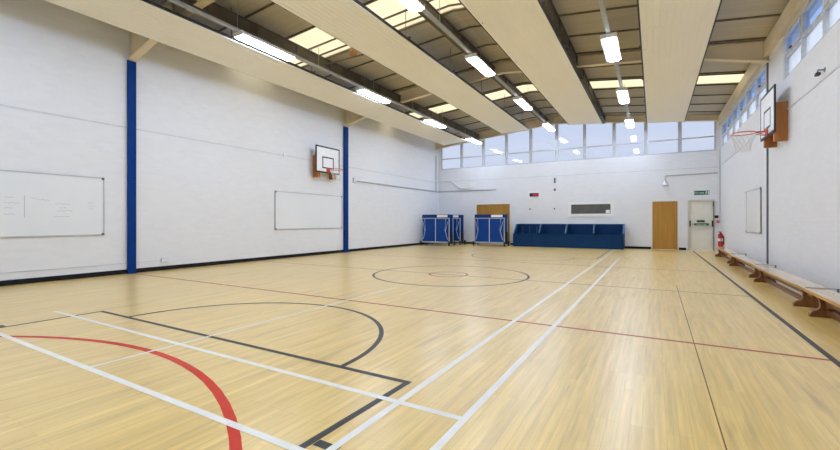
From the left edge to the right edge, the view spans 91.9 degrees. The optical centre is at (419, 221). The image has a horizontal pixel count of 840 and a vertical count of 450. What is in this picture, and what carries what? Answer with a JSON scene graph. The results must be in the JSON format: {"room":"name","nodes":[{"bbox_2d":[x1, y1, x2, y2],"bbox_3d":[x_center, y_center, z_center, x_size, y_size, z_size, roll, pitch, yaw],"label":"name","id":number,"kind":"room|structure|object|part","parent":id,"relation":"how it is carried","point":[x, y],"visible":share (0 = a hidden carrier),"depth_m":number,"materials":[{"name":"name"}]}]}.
{"room":"school gymnasium","nodes":[
{"label":"school gymnasium","id":0,"kind":"room"},
{"bbox_2d":[0,0,437,280],"bbox_3d":[-4.886,-1.650,12.800,0.250,5.700,23.800,0,0,30],"label":"wall","id":1,"kind":"structure","parent":0,"point":[197,201],"depth_m":10.28,"materials":[{"name":"white paint"}]},
{"bbox_2d":[0,170,103,237],"bbox_3d":[-7.718,-0.330,7.605,0.032,1.260,3.070,0,0,30],"label":"whiteboard","id":2,"kind":"object","parent":1,"relation":"attached to","point":[32,204],"visible":1,"depth_m":8.11,"materials":[{"name":"plastic"}]},
{"bbox_2d":[0,260,160,273],"bbox_3d":[-8.432,0.958,6.389,0.015,0.015,8.250,0,0,30],"label":"duct","id":3,"kind":"object","parent":1,"relation":"attached to","point":[156,260],"visible":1,"depth_m":8.45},
{"bbox_2d":[0,243,431,285],"bbox_3d":[-4.769,1.150,12.733,0.020,0.100,23.300,0,0,30],"label":"baseboard","id":4,"kind":"structure","parent":1,"relation":"attached to","point":[148,269],"depth_m":10.09,"materials":[{"name":"black plastic"}]},
{"bbox_2d":[0,104,435,182],"bbox_3d":[-4.773,-2.163,12.735,0.012,0.025,23.300,0,0,30],"label":"trim","id":5,"kind":"structure","parent":1,"relation":"attached to","point":[0,104],"depth_m":9.91,"materials":[{"name":"white paint"}]},
{"bbox_2d":[275,191,341,229],"bbox_3d":[-3.830,-0.360,14.350,0.032,1.240,3.200,0,0,30],"label":"whiteboard","id":6,"kind":"object","parent":1,"relation":"attached to","point":[293,210],"visible":1,"depth_m":14.13,"materials":[{"name":"plastic"}]},
{"bbox_2d":[313,144,342,180],"bbox_3d":[-3.171,-2.066,14.582,0.940,1.235,1.228,0,0,30],"label":"basketball hoop","id":7,"kind":"object","parent":1,"relation":"attached to","point":[325,159],"visible":1,"depth_m":14.55,"materials":[{"name":"white plastic"}]},
{"bbox_2d":[357,180,496,191],"bbox_3d":[0.683,-1.660,18.807,3.400,0.079,7.329,0,0,30],"label":"conduit","id":8,"kind":"object","parent":1,"relation":"attached to","point":[357,180],"visible":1,"depth_m":20.91,"materials":[{"name":"metal"}]},
{"bbox_2d":[436,156,436,190],"bbox_3d":[0.897,-2.671,22.509,0.065,1.957,0.065,0,0,-38],"label":"conduit","id":9,"kind":"object","parent":1,"relation":"attached to","point":[436,156],"visible":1,"depth_m":22.48,"materials":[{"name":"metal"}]},
{"bbox_2d":[435,115,718,149],"bbox_3d":[6.423,-4.476,19.325,12.830,1.013,0.170,0,0,30],"label":"rafter","id":10,"kind":"object","parent":1,"relation":"attached to","point":[486,134],"visible":0.61,"depth_m":19.23,"materials":[{"name":"brown wood"}]},
{"bbox_2d":[0,243,839,449],"bbox_3d":[0.780,1.274,9.534,13.330,0.152,23.800,0,0,30],"label":"floor","id":11,"kind":"structure","parent":0,"point":[435,346],"depth_m":3.63,"materials":[{"name":"brown wood"}]},
{"bbox_2d":[126,60,136,273],"bbox_3d":[-6.656,-1.250,9.376,0.061,4.900,0.194,0,0,30],"label":"steel column","id":12,"kind":"structure","parent":11,"relation":"on","point":[131,66],"depth_m":9.35,"materials":[{"name":"blue metal"}]},
{"bbox_2d":[127,0,215,61],"bbox_3d":[-1.142,-4.341,6.199,12.830,1.283,0.170,0,0,30],"label":"rafter","id":13,"kind":"object","parent":12,"relation":"on","point":[139,45],"visible":0.34,"depth_m":9.04,"materials":[{"name":"beige wood"}]},
{"bbox_2d":[343,126,347,251],"bbox_3d":[-2.896,-1.250,15.900,0.061,4.900,0.264,0,0,30],"label":"steel column","id":14,"kind":"structure","parent":11,"relation":"on","point":[345,129],"depth_m":15.84,"materials":[{"name":"blue metal"}]},
{"bbox_2d":[345,41,769,126],"bbox_3d":[2.618,-4.341,12.723,12.830,1.283,0.170,0,0,30],"label":"rafter","id":15,"kind":"object","parent":14,"relation":"on","point":[744,52],"visible":0.44,"depth_m":11.26,"materials":[{"name":"beige wood"}]},
{"bbox_2d":[179,0,480,140],"bbox_3d":[-2.611,-4.395,11.431,0.180,0.270,23.000,0,0,30],"label":"roof beam","id":16,"kind":"structure","parent":15,"relation":"attached to","point":[213,9],"depth_m":10.70,"materials":[{"name":"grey metal"}]},
{"bbox_2d":[326,54,363,64],"bbox_3d":[-1.893,-4.377,10.884,1.610,0.023,0.040,0,0,30],"label":"support bar","id":17,"kind":"object","parent":16,"relation":"attached to","point":[361,54],"visible":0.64,"depth_m":10.94,"materials":[{"name":"metal"}]},
{"bbox_2d":[349,48,356,56],"bbox_3d":[-1.784,-4.500,10.822,0.224,0.224,0.224,0,0,30],"label":"ball","id":18,"kind":"object","parent":17,"relation":"on","point":[352,52],"visible":0.89,"depth_m":10.74,"materials":[{"name":"orange rubber"}]},
{"bbox_2d":[417,0,548,121],"bbox_3d":[0.456,-4.745,9.663,0.180,0.270,23.000,0,0,30],"label":"roof beam","id":19,"kind":"structure","parent":15,"relation":"attached to","point":[428,6],"depth_m":10.90,"materials":[{"name":"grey metal"}]},
{"bbox_2d":[541,0,605,123],"bbox_3d":[2.588,-4.565,8.435,0.180,0.270,23.000,0,0,30],"label":"roof beam","id":20,"kind":"structure","parent":15,"relation":"attached to","point":[549,6],"depth_m":10.63,"materials":[{"name":"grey metal"}]},
{"bbox_2d":[420,214,454,245],"bbox_3d":[0.882,0.425,20.556,1.670,1.550,0.740,0,0,30],"label":"table","id":21,"kind":"object","parent":11,"relation":"on","point":[438,228],"visible":0.99,"depth_m":20.35,"materials":[{"name":"blue paint"}]},
{"bbox_3d":[0.775,0.445,20.370,1.560,1.250,0.044,0,0,30],"label":"table frame","id":22,"kind":"part","parent":21,"relation":"part of","materials":[{"name":"grey paint"}]},
{"bbox_2d":[432,215,465,244],"bbox_3d":[1.516,0.425,21.495,1.670,1.550,0.740,0,0,30],"label":"table","id":23,"kind":"object","parent":11,"relation":"on","point":[458,220],"visible":0.48,"depth_m":21.06,"materials":[{"name":"blue wood"}]},
{"bbox_3d":[1.409,0.445,21.309,1.560,1.250,0.044,0,0,30],"label":"table frame","id":24,"kind":"part","parent":23,"relation":"part of","materials":[{"name":"grey paint"}]},
{"bbox_2d":[472,214,508,246],"bbox_3d":[3.515,0.425,20.158,1.670,1.550,0.740,0,0,30],"label":"table","id":25,"kind":"object","parent":11,"relation":"on","point":[488,228],"visible":1,"depth_m":19.96,"materials":[{"name":"blue wood"}]},
{"bbox_3d":[3.409,0.445,19.972,1.560,1.250,0.044,0,0,30],"label":"table frame","id":26,"kind":"part","parent":25,"relation":"part of","materials":[{"name":"grey paint"}]},
{"bbox_3d":[4.209,0.775,19.758,0.070,0.550,0.100,0,0,30],"label":"post","id":27,"kind":"part","parent":25,"relation":"part of","materials":[{"name":"black metal"}]},
{"bbox_2d":[513,224,624,249],"bbox_3d":[6.822,0.655,18.891,4.835,1.090,0.852,0,0,30],"label":"storage box","id":28,"kind":"object","parent":11,"relation":"on","point":[590,236],"visible":1,"depth_m":18.72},
{"bbox_3d":[6.617,0.589,18.549,4.820,0.022,0.054,0,0,30],"label":"rail","id":29,"kind":"part","parent":28,"relation":"part of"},
{"bbox_3d":[6.617,0.900,18.549,4.820,0.600,0.030,0,0,30],"label":"panel","id":30,"kind":"part","parent":28,"relation":"part of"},
{"bbox_2d":[715,247,745,263],"bbox_3d":[9.631,1.044,12.685,0.390,0.312,3.330,0,0,30],"label":"bench","id":31,"kind":"object","parent":11,"relation":"on","point":[723,252],"visible":0.87,"depth_m":12.68,"materials":[{"name":"wood"}]},
{"bbox_2d":[728,254,775,277],"bbox_3d":[7.890,1.044,9.765,0.390,0.312,3.330,0,0,30],"label":"bench","id":32,"kind":"object","parent":11,"relation":"on","point":[740,260],"visible":0.84,"depth_m":9.56,"materials":[{"name":"wood"}]},
{"bbox_3d":[7.869,0.982,9.777,0.056,0.107,3.090,0,0,30],"label":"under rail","id":33,"kind":"part","parent":32,"relation":"part of","materials":[{"name":"brown wood"}]},
{"bbox_2d":[766,63,768,263],"bbox_3d":[8.190,-1.265,9.563,0.041,4.930,0.094,0,0,30],"label":"steel column","id":34,"kind":"structure","parent":11,"relation":"on","point":[767,64],"depth_m":9.54,"materials":[{"name":"metal"}]},
{"bbox_2d":[752,265,839,307],"bbox_3d":[6.148,1.044,6.833,0.390,0.312,3.330,0,0,30],"label":"bench","id":35,"kind":"object","parent":11,"relation":"on","point":[768,274],"visible":0.91,"depth_m":6.27,"materials":[{"name":"wood"}]},
{"bbox_3d":[6.127,0.982,6.845,0.056,0.107,3.090,0,0,30],"label":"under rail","id":36,"kind":"part","parent":35,"relation":"part of","materials":[{"name":"brown wood"}]},
{"bbox_2d":[804,289,839,321],"bbox_3d":[4.442,1.044,3.903,0.390,0.312,3.330,0,0,30],"label":"bench","id":37,"kind":"object","parent":11,"relation":"on","point":[829,300],"visible":1,"depth_m":5.02,"materials":[{"name":"brown wood"}]},
{"bbox_3d":[4.421,0.982,3.916,0.056,0.107,3.090,0,0,30],"label":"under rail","id":38,"kind":"part","parent":37,"relation":"part of","materials":[{"name":"brown wood"}]},
{"bbox_2d":[150,0,788,135],"bbox_3d":[0.780,-4.669,9.534,13.330,0.903,23.800,0,0,30],"label":"ceiling","id":39,"kind":"structure","parent":0,"point":[738,21],"depth_m":10.88,"materials":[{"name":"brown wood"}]},
{"bbox_2d":[44,0,468,144],"bbox_3d":[-3.550,-4.299,11.164,1.460,0.798,21.400,0,0,30],"label":"ceiling panel","id":40,"kind":"object","parent":39,"relation":"hanging from","point":[149,19],"visible":0.95,"depth_m":9.61,"materials":[{"name":"beige paint"}]},
{"bbox_2d":[167,0,482,143],"bbox_3d":[-2.464,-4.334,11.144,0.330,0.784,22.250,0,0,30],"label":"light trunking","id":41,"kind":"object","parent":39,"relation":"hanging from","point":[177,2],"depth_m":9.76,"materials":[{"name":"white metal"}]},
{"bbox_3d":[-3.525,-4.001,9.303,0.330,0.118,1.464,0,0,30],"label":"ceiling light","id":42,"kind":"part","parent":41,"relation":"part of","materials":[{"name":"white plastic"}]},
{"bbox_3d":[-1.453,-4.001,12.899,0.330,0.118,1.464,0,0,30],"label":"ceiling light","id":43,"kind":"part","parent":41,"relation":"part of","materials":[{"name":"white plastic"}]},
{"bbox_2d":[424,120,444,127],"bbox_3d":[0.619,-3.961,16.494,0.224,0.038,1.440,0,0,30],"label":"diffuser","id":44,"kind":"object","parent":41,"relation":"attached to","point":[433,122],"depth_m":16.49,"materials":[{"name":"white plastic"}]},
{"bbox_3d":[0.619,-4.001,16.494,0.330,0.118,1.464,0,0,30],"label":"ceiling light","id":45,"kind":"part","parent":41,"relation":"part of","materials":[{"name":"white plastic"}]},
{"bbox_3d":[2.667,-4.001,20.047,0.330,0.118,1.464,0,0,30],"label":"ceiling light","id":46,"kind":"part","parent":41,"relation":"part of","materials":[{"name":"white plastic"}]},
{"bbox_2d":[467,138,480,143],"bbox_3d":[2.667,-3.961,20.047,0.224,0.038,1.440,0,0,30],"label":"diffuser","id":47,"kind":"object","parent":41,"relation":"attached to","point":[474,140],"depth_m":19.96,"materials":[{"name":"white plastic"}]},
{"bbox_2d":[270,0,528,133],"bbox_3d":[-0.928,-4.547,9.624,1.380,0.794,21.350,0,0,30],"label":"ceiling panel","id":48,"kind":"object","parent":39,"relation":"hanging from","point":[350,22],"visible":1,"depth_m":10.07,"materials":[{"name":"beige paint"}]},
{"bbox_3d":[-0.369,-4.247,9.302,0.030,0.050,21.350,0,0,30],"label":"edge rail","id":49,"kind":"part","parent":48,"relation":"part of","materials":[{"name":"black paint"}]},
{"bbox_2d":[397,0,555,130],"bbox_3d":[0.655,-4.610,9.347,0.330,0.816,22.250,0,0,30],"label":"light trunking","id":50,"kind":"object","parent":39,"relation":"hanging from","point":[425,11],"depth_m":10.53,"materials":[{"name":"white metal"}]},
{"bbox_3d":[-0.406,-4.261,7.506,0.330,0.118,1.464,0,0,30],"label":"ceiling light","id":51,"kind":"part","parent":50,"relation":"part of","materials":[{"name":"white plastic"}]},
{"bbox_3d":[1.666,-4.261,11.101,0.330,0.118,1.464,0,0,30],"label":"ceiling light","id":52,"kind":"part","parent":50,"relation":"part of","materials":[{"name":"white plastic"}]},
{"bbox_3d":[3.738,-4.261,14.697,0.330,0.118,1.464,0,0,30],"label":"ceiling light","id":53,"kind":"part","parent":50,"relation":"part of","materials":[{"name":"white plastic"}]},
{"bbox_2d":[515,99,530,109],"bbox_3d":[3.738,-4.221,14.697,0.224,0.038,1.440,0,0,30],"label":"diffuser","id":54,"kind":"object","parent":50,"relation":"attached to","point":[522,103],"depth_m":14.58,"materials":[{"name":"white plastic"}]},
{"bbox_3d":[5.786,-4.261,18.249,0.330,0.118,1.464,0,0,30],"label":"ceiling light","id":55,"kind":"part","parent":50,"relation":"part of","materials":[{"name":"white plastic"}]},
{"bbox_2d":[543,124,554,130],"bbox_3d":[5.786,-4.221,18.249,0.224,0.038,1.440,0,0,30],"label":"diffuser","id":56,"kind":"object","parent":50,"relation":"attached to","point":[549,127],"depth_m":18.15,"materials":[{"name":"white plastic"}]},
{"bbox_2d":[458,0,602,124],"bbox_3d":[1.732,-4.506,8.091,1.440,0.793,21.350,0,0,30],"label":"ceiling panel","id":57,"kind":"object","parent":39,"relation":"hanging from","point":[524,30],"visible":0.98,"depth_m":9.84,"materials":[{"name":"beige paint"}]},
{"bbox_3d":[2.317,-4.147,7.754,0.030,0.050,21.350,0,0,30],"label":"edge rail","id":58,"kind":"part","parent":57,"relation":"part of","materials":[{"name":"black paint"}]},
{"bbox_2d":[598,0,634,127],"bbox_3d":[3.462,-4.307,7.729,0.330,0.650,22.250,0,0,30],"label":"ceiling light","id":59,"kind":"object","parent":39,"relation":"hanging from","point":[609,41],"depth_m":9.71,"materials":[{"name":"white plastic"}]},
{"bbox_2d":[603,37,618,61],"bbox_3d":[4.473,-4.001,9.483,0.224,0.038,1.440,0,0,30],"label":"diffuser","id":60,"kind":"object","parent":59,"relation":"attached to","point":[610,44],"depth_m":9.40,"materials":[{"name":"white plastic"}]},
{"bbox_3d":[3.462,-4.366,7.729,0.090,0.532,22.250,0,0,30],"label":"light trunking","id":61,"kind":"part","parent":59,"relation":"part of","materials":[{"name":"white metal"}]},
{"bbox_3d":[6.545,-4.041,13.079,0.330,0.118,1.464,0,0,30],"label":"ceiling light","id":62,"kind":"part","parent":59,"relation":"part of","materials":[{"name":"white plastic"}]},
{"bbox_2d":[618,91,627,103],"bbox_3d":[6.545,-4.001,13.079,0.224,0.038,1.440,0,0,30],"label":"diffuser","id":63,"kind":"object","parent":59,"relation":"attached to","point":[622,95],"depth_m":13.04,"materials":[{"name":"white plastic"}]},
{"bbox_3d":[8.593,-4.041,16.631,0.330,0.118,1.464,0,0,30],"label":"ceiling light","id":64,"kind":"part","parent":59,"relation":"part of","materials":[{"name":"white plastic"}]},
{"bbox_2d":[626,120,633,127],"bbox_3d":[8.593,-4.001,16.631,0.224,0.038,1.440,0,0,30],"label":"diffuser","id":65,"kind":"object","parent":59,"relation":"attached to","point":[629,123],"depth_m":16.65,"materials":[{"name":"white plastic"}]},
{"bbox_2d":[637,0,721,122],"bbox_3d":[4.251,-4.190,6.610,1.355,0.720,21.300,0,0,30],"label":"ceiling panel","id":66,"kind":"object","parent":39,"relation":"hanging from","point":[675,35],"visible":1,"depth_m":9.13,"materials":[{"name":"beige paint"}]},
{"bbox_3d":[3.703,-3.937,6.926,0.030,0.050,21.300,0,0,30],"label":"edge rail","id":67,"kind":"part","parent":66,"relation":"part of","materials":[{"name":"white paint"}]},
{"bbox_3d":[4.799,-3.867,6.294,0.030,0.050,21.300,0,0,30],"label":"edge rail","id":68,"kind":"part","parent":66,"relation":"part of","materials":[{"name":"black paint"}]},
{"bbox_2d":[438,121,719,250],"bbox_3d":[6.660,-1.950,19.736,12.830,6.300,0.250,0,0,30],"label":"wall","id":69,"kind":"structure","parent":0,"point":[633,194],"depth_m":18.86,"materials":[{"name":"white paint"}]},
{"bbox_2d":[441,144,460,169],"bbox_3d":[1.740,-3.569,22.508,1.256,1.359,0.100,0,0,30],"label":"window","id":70,"kind":"structure","parent":69,"relation":"in","point":[442,159],"depth_m":22.59,"materials":[{"name":"white plastic"}]},
{"bbox_2d":[461,140,482,167],"bbox_3d":[2.828,-3.632,21.881,1.256,1.484,0.100,0,0,30],"label":"window","id":71,"kind":"structure","parent":69,"relation":"in","point":[462,157],"depth_m":21.99,"materials":[{"name":"white plastic"}]},
{"bbox_2d":[477,204,509,244],"bbox_3d":[3.832,0.150,21.268,1.800,2.100,0.120,0,0,30],"label":"door","id":72,"kind":"structure","parent":69,"relation":"in","point":[485,208],"depth_m":21.15,"materials":[{"name":"brown wood"}]},
{"bbox_2d":[483,135,505,166],"bbox_3d":[3.916,-3.695,21.254,1.256,1.610,0.100,0,0,30],"label":"window","id":73,"kind":"structure","parent":69,"relation":"in","point":[484,155],"depth_m":21.36,"materials":[{"name":"white plastic"}]},
{"bbox_2d":[506,129,530,164],"bbox_3d":[5.005,-3.758,20.627,1.256,1.736,0.100,0,0,30],"label":"window","id":74,"kind":"structure","parent":69,"relation":"in","point":[529,151],"depth_m":20.51,"materials":[{"name":"white plastic"}]},
{"bbox_2d":[527,191,540,197],"bbox_3d":[5.661,-1.340,20.135,0.680,0.340,0.064,0,0,30],"label":"display board","id":75,"kind":"object","parent":69,"relation":"attached to","point":[530,194],"visible":1,"depth_m":20.14,"materials":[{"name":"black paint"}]},
{"bbox_2d":[531,124,556,162],"bbox_3d":[6.093,-3.821,20.000,1.256,1.861,0.100,0,0,30],"label":"window","id":76,"kind":"structure","parent":69,"relation":"in","point":[555,149],"depth_m":19.89,"materials":[{"name":"white plastic"}]},
{"bbox_2d":[557,124,583,161],"bbox_3d":[7.181,-3.817,19.372,1.256,1.853,0.100,0,0,30],"label":"window","id":77,"kind":"structure","parent":69,"relation":"in","point":[558,149],"depth_m":19.51,"materials":[{"name":"white plastic"}]},
{"bbox_2d":[455,242,685,249],"bbox_3d":[6.099,1.150,19.904,11.650,0.100,0.020,0,0,30],"label":"baseboard","id":78,"kind":"structure","parent":69,"relation":"attached to","point":[629,247],"depth_m":17.94,"materials":[{"name":"black plastic"}]},
{"bbox_2d":[446,166,720,181],"bbox_3d":[6.594,-2.212,19.622,12.830,0.025,0.014,0,0,30],"label":"trim","id":79,"kind":"structure","parent":69,"relation":"attached to","point":[720,166],"depth_m":18.78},
{"bbox_2d":[568,201,613,216],"bbox_3d":[7.924,-0.570,18.875,1.960,0.680,0.080,0,0,30],"label":"window","id":80,"kind":"structure","parent":69,"relation":"in","point":[575,209],"depth_m":18.85,"materials":[{"name":"grey glass"}]},
{"bbox_3d":[7.928,-0.580,18.882,1.700,0.440,0.012,0,0,30],"label":"pane","id":81,"kind":"part","parent":80,"relation":"part of","materials":[{"name":"grey glass"}]},
{"bbox_2d":[584,123,613,159],"bbox_3d":[8.269,-3.754,18.745,1.256,1.728,0.100,0,0,30],"label":"window","id":82,"kind":"structure","parent":69,"relation":"in","point":[612,144],"depth_m":18.71,"materials":[{"name":"white plastic"}]},
{"bbox_2d":[614,123,645,157],"bbox_3d":[9.357,-3.691,18.118,1.256,1.602,0.100,0,0,30],"label":"window","id":83,"kind":"structure","parent":69,"relation":"in","point":[644,142],"depth_m":18.10,"materials":[{"name":"white plastic"}]},
{"bbox_2d":[646,122,679,154],"bbox_3d":[10.446,-3.628,17.491,1.256,1.476,0.100,0,0,30],"label":"window","id":84,"kind":"structure","parent":69,"relation":"in","point":[678,139],"depth_m":17.47,"materials":[{"name":"white plastic"}]},
{"bbox_2d":[652,201,677,249],"bbox_3d":[10.503,0.170,17.423,0.920,2.060,0.120,0,0,30],"label":"door","id":85,"kind":"structure","parent":69,"relation":"in","point":[664,213],"depth_m":17.38,"materials":[{"name":"brown wood"}]},
{"bbox_2d":[665,172,717,179],"bbox_3d":[11.263,-1.891,16.904,1.837,0.222,0.044,0,0,30],"label":"conduit","id":86,"kind":"object","parent":69,"relation":"attached to","point":[711,172],"visible":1,"depth_m":16.89,"materials":[{"name":"metal"}]},
{"bbox_2d":[680,121,715,152],"bbox_3d":[11.534,-3.565,16.864,1.256,1.351,0.100,0,0,30],"label":"window","id":87,"kind":"structure","parent":69,"relation":"in","point":[714,136],"depth_m":16.84,"materials":[{"name":"white plastic"}]},
{"bbox_2d":[688,199,714,250],"bbox_3d":[11.593,0.150,16.750,0.920,2.100,0.196,0,0,30],"label":"door","id":88,"kind":"structure","parent":69,"relation":"in","point":[701,220],"depth_m":16.76,"materials":[{"name":"paint"}]},
{"bbox_3d":[11.607,0.150,16.775,0.660,1.820,0.020,0,0,30],"label":"panel moulding","id":89,"kind":"part","parent":88,"relation":"part of","materials":[{"name":"beige paint"}]},
{"bbox_3d":[11.937,0.275,16.516,0.020,1.750,0.020,0,0,30],"label":"bolt rod","id":90,"kind":"part","parent":88,"relation":"part of","materials":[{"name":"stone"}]},
{"bbox_2d":[694,190,708,194],"bbox_3d":[11.604,-1.185,16.730,0.520,0.170,0.022,0,0,30],"label":"exit sign","id":91,"kind":"object","parent":69,"relation":"attached to","point":[707,191],"visible":1,"depth_m":16.73,"materials":[{"name":"green plastic"}]},
{"bbox_2d":[718,152,718,214],"bbox_3d":[12.089,-1.525,16.428,0.037,2.550,0.037,0,0,-38],"label":"conduit","id":92,"kind":"object","parent":69,"relation":"attached to","point":[718,152],"visible":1,"depth_m":16.42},
{"bbox_2d":[720,0,839,291],"bbox_3d":[6.446,-1.525,6.268,0.250,5.450,23.800,0,0,30],"label":"wall","id":93,"kind":"structure","parent":0,"point":[804,169],"depth_m":7.72,"materials":[{"name":"white paint"}]},
{"bbox_2d":[718,231,723,246],"bbox_3d":[11.606,0.680,15.647,0.203,0.600,0.190,0,0,-6],"label":"fire extinguisher","id":94,"kind":"object","parent":93,"relation":"attached to","point":[720,235],"visible":0.99,"depth_m":15.59,"materials":[{"name":"red metal"}]},
{"bbox_2d":[722,119,726,146],"bbox_3d":[11.736,-3.385,15.556,0.100,0.930,1.225,0,0,30],"label":"window","id":95,"kind":"structure","parent":93,"relation":"in","point":[724,131],"depth_m":16.04,"materials":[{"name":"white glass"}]},
{"bbox_2d":[727,110,732,141],"bbox_3d":[11.102,-3.385,14.507,0.150,0.930,1.225,0,0,30],"label":"window","id":96,"kind":"structure","parent":93,"relation":"in","point":[729,123],"depth_m":14.97,"materials":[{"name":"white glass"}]},
{"bbox_3d":[11.089,-3.603,14.514,0.060,0.395,1.135,0,0,30],"label":"sash","id":97,"kind":"part","parent":96,"relation":"part of","materials":[{"name":"blue glass"}]},
{"bbox_2d":[733,102,738,132],"bbox_3d":[10.512,-3.385,13.433,0.100,0.930,1.225,0,0,30],"label":"window","id":98,"kind":"structure","parent":93,"relation":"in","point":[735,118],"depth_m":13.90,"materials":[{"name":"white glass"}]},
{"bbox_2d":[739,90,746,128],"bbox_3d":[9.879,-3.385,12.384,0.150,0.930,1.225,0,0,30],"label":"window","id":99,"kind":"structure","parent":93,"relation":"in","point":[742,110],"depth_m":12.65,"materials":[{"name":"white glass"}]},
{"bbox_3d":[9.866,-3.603,12.392,0.060,0.395,1.135,0,0,30],"label":"sash","id":100,"kind":"part","parent":99,"relation":"part of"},
{"bbox_2d":[747,77,755,119],"bbox_3d":[9.289,-3.385,11.310,0.100,0.930,1.225,0,0,30],"label":"window","id":101,"kind":"structure","parent":93,"relation":"in","point":[750,101],"depth_m":11.78,"materials":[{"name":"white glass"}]},
{"bbox_2d":[746,187,761,233],"bbox_3d":[8.983,-0.280,10.952,0.032,1.160,1.850,0,0,30],"label":"whiteboard","id":102,"kind":"object","parent":93,"relation":"attached to","point":[753,197],"visible":1,"depth_m":10.78,"materials":[{"name":"plastic"}]},
{"bbox_2d":[730,84,787,152],"bbox_3d":[7.230,-2.136,8.760,0.880,1.235,1.228,0,0,30],"label":"basketball hoop","id":103,"kind":"object","parent":93,"relation":"attached to","point":[773,114],"visible":1,"depth_m":8.41,"materials":[{"name":"white paint"}]},
{"bbox_2d":[755,64,765,109],"bbox_3d":[8.655,-3.385,10.261,0.150,0.930,1.225,0,0,30],"label":"window","id":104,"kind":"structure","parent":93,"relation":"in","point":[759,88],"depth_m":10.62,"materials":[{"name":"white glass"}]},
{"bbox_3d":[8.642,-3.603,10.269,0.060,0.395,1.135,0,0,30],"label":"sash","id":105,"kind":"part","parent":104,"relation":"part of","materials":[{"name":"blue glass"}]},
{"bbox_2d":[717,0,807,125],"bbox_3d":[6.295,-4.030,6.356,0.100,0.340,23.300,0,0,30],"label":"trim","id":106,"kind":"structure","parent":93,"relation":"attached to","point":[793,8],"depth_m":9.13,"materials":[{"name":"beige wood"}]},
{"bbox_2d":[720,64,839,165],"bbox_3d":[6.331,-2.255,6.335,0.016,0.030,23.300,0,0,30],"label":"trim","id":107,"kind":"structure","parent":93,"relation":"attached to","point":[838,66],"depth_m":7.06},
{"bbox_2d":[784,12,801,78],"bbox_3d":[7.312,-3.385,7.930,0.150,0.930,1.116,0,0,30],"label":"window","id":108,"kind":"structure","parent":93,"relation":"in","point":[790,49],"depth_m":8.09,"materials":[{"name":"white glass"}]},
{"bbox_3d":[7.299,-3.603,7.938,0.060,0.395,1.026,0,0,30],"label":"sash","id":109,"kind":"part","parent":108,"relation":"part of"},
{"bbox_2d":[802,0,823,59],"bbox_3d":[6.776,-3.385,6.950,0.100,0.930,1.116,0,0,30],"label":"window","id":110,"kind":"structure","parent":93,"relation":"in","point":[807,29],"depth_m":7.35,"materials":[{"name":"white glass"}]},
{"bbox_2d":[814,67,825,76],"bbox_3d":[6.314,-2.365,6.408,0.122,0.130,0.110,0,0,30],"label":"wall sensor","id":111,"kind":"object","parent":93,"relation":"attached to","point":[817,73],"visible":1,"depth_m":6.40,"materials":[{"name":"plastic"}]},
{"bbox_2d":[823,0,839,35],"bbox_3d":[6.197,-3.385,5.996,0.150,0.930,1.116,0,0,30],"label":"window","id":112,"kind":"structure","parent":93,"relation":"in","point":[828,5],"depth_m":6.42,"materials":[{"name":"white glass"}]},
{"bbox_3d":[6.184,-3.603,6.003,0.060,0.395,1.026,0,0,30],"label":"sash","id":113,"kind":"part","parent":112,"relation":"part of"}
]}

